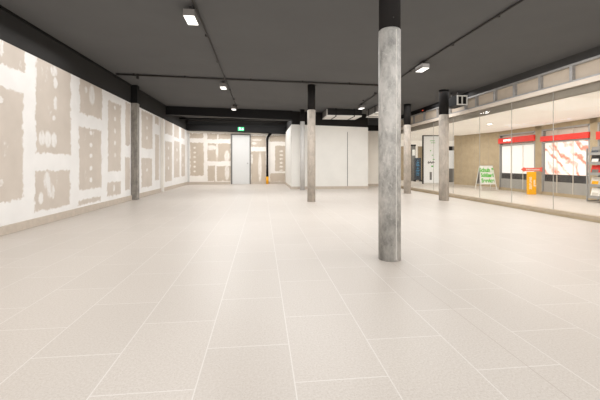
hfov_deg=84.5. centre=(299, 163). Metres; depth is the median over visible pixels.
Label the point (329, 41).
ceiling
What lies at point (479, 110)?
trim
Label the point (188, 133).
pilaster
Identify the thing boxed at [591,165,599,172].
magazine
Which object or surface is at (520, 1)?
conduit
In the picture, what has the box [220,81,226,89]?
ceiling lamp
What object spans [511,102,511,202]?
trim
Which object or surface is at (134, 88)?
square pillar
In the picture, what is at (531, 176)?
stand
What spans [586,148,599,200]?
magazine rack
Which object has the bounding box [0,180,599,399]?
floor
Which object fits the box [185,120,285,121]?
ceiling pipe
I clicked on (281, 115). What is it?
ceiling beam
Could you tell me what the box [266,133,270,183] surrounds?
drain pipe
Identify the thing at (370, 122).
wall
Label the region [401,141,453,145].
wall
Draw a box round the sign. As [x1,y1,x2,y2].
[475,166,496,189]
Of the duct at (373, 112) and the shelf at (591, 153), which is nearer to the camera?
the shelf at (591, 153)
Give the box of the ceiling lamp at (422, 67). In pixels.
[415,61,428,71]
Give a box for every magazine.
[591,147,599,151]
[591,155,599,161]
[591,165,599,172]
[591,177,599,183]
[591,188,599,195]
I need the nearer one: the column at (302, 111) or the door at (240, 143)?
the column at (302, 111)
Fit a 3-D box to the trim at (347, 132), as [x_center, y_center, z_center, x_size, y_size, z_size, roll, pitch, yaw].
[1.930,-0.200,13.406,0.024,2.200,0.006,0,0,-7]
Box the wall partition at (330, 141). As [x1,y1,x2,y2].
[285,124,367,186]
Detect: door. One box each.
[231,134,250,183]
[422,135,438,183]
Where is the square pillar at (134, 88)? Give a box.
[131,85,138,199]
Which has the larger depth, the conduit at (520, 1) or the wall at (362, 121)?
the wall at (362, 121)
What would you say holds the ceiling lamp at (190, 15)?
attached to the ceiling at (329, 41)
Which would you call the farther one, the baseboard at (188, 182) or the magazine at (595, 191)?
the baseboard at (188, 182)
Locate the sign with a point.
(487, 176)
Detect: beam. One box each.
[166,106,291,120]
[186,124,285,133]
[401,46,599,118]
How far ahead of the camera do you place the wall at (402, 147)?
20.47 m
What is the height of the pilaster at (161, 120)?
2.630 m
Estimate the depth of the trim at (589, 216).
7.16 m
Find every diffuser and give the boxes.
[183,15,197,24]
[416,68,428,71]
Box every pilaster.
[160,119,163,191]
[188,133,189,181]
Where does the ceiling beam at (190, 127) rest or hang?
attached to the wall at (210, 153)
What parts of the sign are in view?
panel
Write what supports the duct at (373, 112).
hanging from the ceiling at (329, 41)
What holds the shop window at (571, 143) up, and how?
in the wall at (593, 121)
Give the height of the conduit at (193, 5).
0.036 m
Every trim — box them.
[0,5,187,119]
[188,131,239,132]
[347,132,347,185]
[401,75,599,129]
[401,186,599,219]
[433,122,433,190]
[479,110,479,197]
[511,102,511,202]
[553,92,553,209]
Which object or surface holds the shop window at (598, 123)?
in the wall at (593, 121)
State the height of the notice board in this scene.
1.350 m
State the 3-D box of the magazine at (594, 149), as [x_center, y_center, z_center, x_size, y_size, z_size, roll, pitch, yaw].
[7.688,-0.345,8.580,0.095,0.210,0.205,0,0,-13]
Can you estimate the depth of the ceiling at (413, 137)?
18.41 m
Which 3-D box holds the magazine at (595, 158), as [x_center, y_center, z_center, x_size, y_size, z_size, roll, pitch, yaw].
[7.688,-0.125,8.580,0.095,0.250,0.205,0,0,-13]
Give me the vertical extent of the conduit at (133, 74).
0.186 m
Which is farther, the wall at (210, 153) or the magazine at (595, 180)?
the wall at (210, 153)
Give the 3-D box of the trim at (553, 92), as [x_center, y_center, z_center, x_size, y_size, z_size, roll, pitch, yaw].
[5.012,-0.263,6.530,0.012,2.325,0.006,0,0,-7]
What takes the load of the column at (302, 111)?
on the floor
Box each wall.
[0,8,187,226]
[188,119,285,183]
[286,111,377,130]
[368,119,377,124]
[368,131,377,183]
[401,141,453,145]
[401,146,421,179]
[454,132,498,186]
[499,117,599,200]
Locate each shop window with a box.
[498,131,534,189]
[540,123,589,195]
[596,122,599,187]
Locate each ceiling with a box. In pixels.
[0,0,599,120]
[401,91,599,135]
[401,135,453,140]
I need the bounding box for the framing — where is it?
[401,55,599,126]
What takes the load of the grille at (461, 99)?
attached to the vent duct at (457, 101)
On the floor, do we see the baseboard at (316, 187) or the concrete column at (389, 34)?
the concrete column at (389, 34)
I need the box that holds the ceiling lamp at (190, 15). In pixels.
[183,6,198,24]
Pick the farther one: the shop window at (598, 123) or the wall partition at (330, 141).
the wall partition at (330, 141)
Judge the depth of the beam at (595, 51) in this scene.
7.00 m
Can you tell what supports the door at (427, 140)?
on the floor
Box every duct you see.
[322,108,361,119]
[366,105,377,117]
[449,91,467,108]
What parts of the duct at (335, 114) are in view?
panel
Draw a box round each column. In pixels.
[300,109,304,189]
[307,84,314,201]
[378,0,400,261]
[404,104,410,193]
[439,89,448,200]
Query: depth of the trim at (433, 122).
11.08 m
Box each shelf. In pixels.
[588,152,599,154]
[588,172,599,174]
[588,184,599,186]
[588,195,599,198]
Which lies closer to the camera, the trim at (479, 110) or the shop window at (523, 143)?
the trim at (479, 110)
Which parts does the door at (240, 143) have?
frame, frame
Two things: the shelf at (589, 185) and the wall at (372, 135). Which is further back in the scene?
the wall at (372, 135)
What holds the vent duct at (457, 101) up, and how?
hanging from the ceiling at (329, 41)
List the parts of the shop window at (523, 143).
panel, backlit panel, clerestory pane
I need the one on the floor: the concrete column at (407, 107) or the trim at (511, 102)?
the concrete column at (407, 107)
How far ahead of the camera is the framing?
7.12 m
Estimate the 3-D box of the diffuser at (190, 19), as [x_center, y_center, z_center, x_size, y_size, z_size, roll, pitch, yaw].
[-1.500,-1.979,4.548,0.140,0.008,0.288,0,0,-7]
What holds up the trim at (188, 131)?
attached to the wall at (210, 153)
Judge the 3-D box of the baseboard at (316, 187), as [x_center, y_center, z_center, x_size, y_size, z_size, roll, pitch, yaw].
[1.225,0.950,13.318,3.140,0.100,0.020,0,0,-7]
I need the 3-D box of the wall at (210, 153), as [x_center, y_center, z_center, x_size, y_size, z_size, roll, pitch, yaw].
[-3.174,-0.600,16.546,5.120,3.200,0.200,0,0,-7]
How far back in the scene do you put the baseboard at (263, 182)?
16.61 m
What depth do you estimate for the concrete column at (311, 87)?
8.70 m
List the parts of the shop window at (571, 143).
panel, backlit panel, clerestory pane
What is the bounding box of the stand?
[521,167,541,194]
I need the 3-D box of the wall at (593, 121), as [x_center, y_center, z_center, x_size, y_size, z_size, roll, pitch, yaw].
[8.439,-0.135,6.065,0.301,2.270,13.800,0,0,-4]
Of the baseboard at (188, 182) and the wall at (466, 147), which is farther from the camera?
the baseboard at (188, 182)
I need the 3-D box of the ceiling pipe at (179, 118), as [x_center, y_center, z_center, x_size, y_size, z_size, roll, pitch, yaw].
[-2.944,-2.020,14.861,4.790,0.057,0.060,0,0,-7]
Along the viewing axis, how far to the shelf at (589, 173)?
8.55 m
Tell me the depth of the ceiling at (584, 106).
9.01 m
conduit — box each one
[116,73,377,85]
[191,0,236,108]
[359,0,523,105]
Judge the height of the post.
2.150 m
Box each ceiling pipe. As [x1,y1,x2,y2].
[179,118,255,119]
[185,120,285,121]
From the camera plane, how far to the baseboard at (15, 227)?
6.10 m
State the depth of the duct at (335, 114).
12.38 m
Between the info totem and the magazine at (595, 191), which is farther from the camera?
the info totem
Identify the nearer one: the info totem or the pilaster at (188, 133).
the pilaster at (188, 133)
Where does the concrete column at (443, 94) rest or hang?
on the floor
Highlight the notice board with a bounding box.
[413,158,421,181]
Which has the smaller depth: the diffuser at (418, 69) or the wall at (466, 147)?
the diffuser at (418, 69)
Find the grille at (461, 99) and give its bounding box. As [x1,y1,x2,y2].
[457,95,467,104]
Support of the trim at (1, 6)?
attached to the wall at (65, 139)
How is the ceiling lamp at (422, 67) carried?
attached to the ceiling at (329, 41)
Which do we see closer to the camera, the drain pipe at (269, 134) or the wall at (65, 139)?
the wall at (65, 139)
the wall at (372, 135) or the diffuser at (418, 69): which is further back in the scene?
the wall at (372, 135)
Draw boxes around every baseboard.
[0,182,187,235]
[188,182,229,183]
[251,181,284,183]
[292,186,367,188]
[454,184,498,188]
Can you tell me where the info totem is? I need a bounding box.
[449,146,453,181]
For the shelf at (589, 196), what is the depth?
8.51 m
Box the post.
[411,145,415,180]
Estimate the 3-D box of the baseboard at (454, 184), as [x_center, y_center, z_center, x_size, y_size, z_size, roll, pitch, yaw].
[7.412,0.960,13.998,0.012,0.080,2.261,0,0,-20]

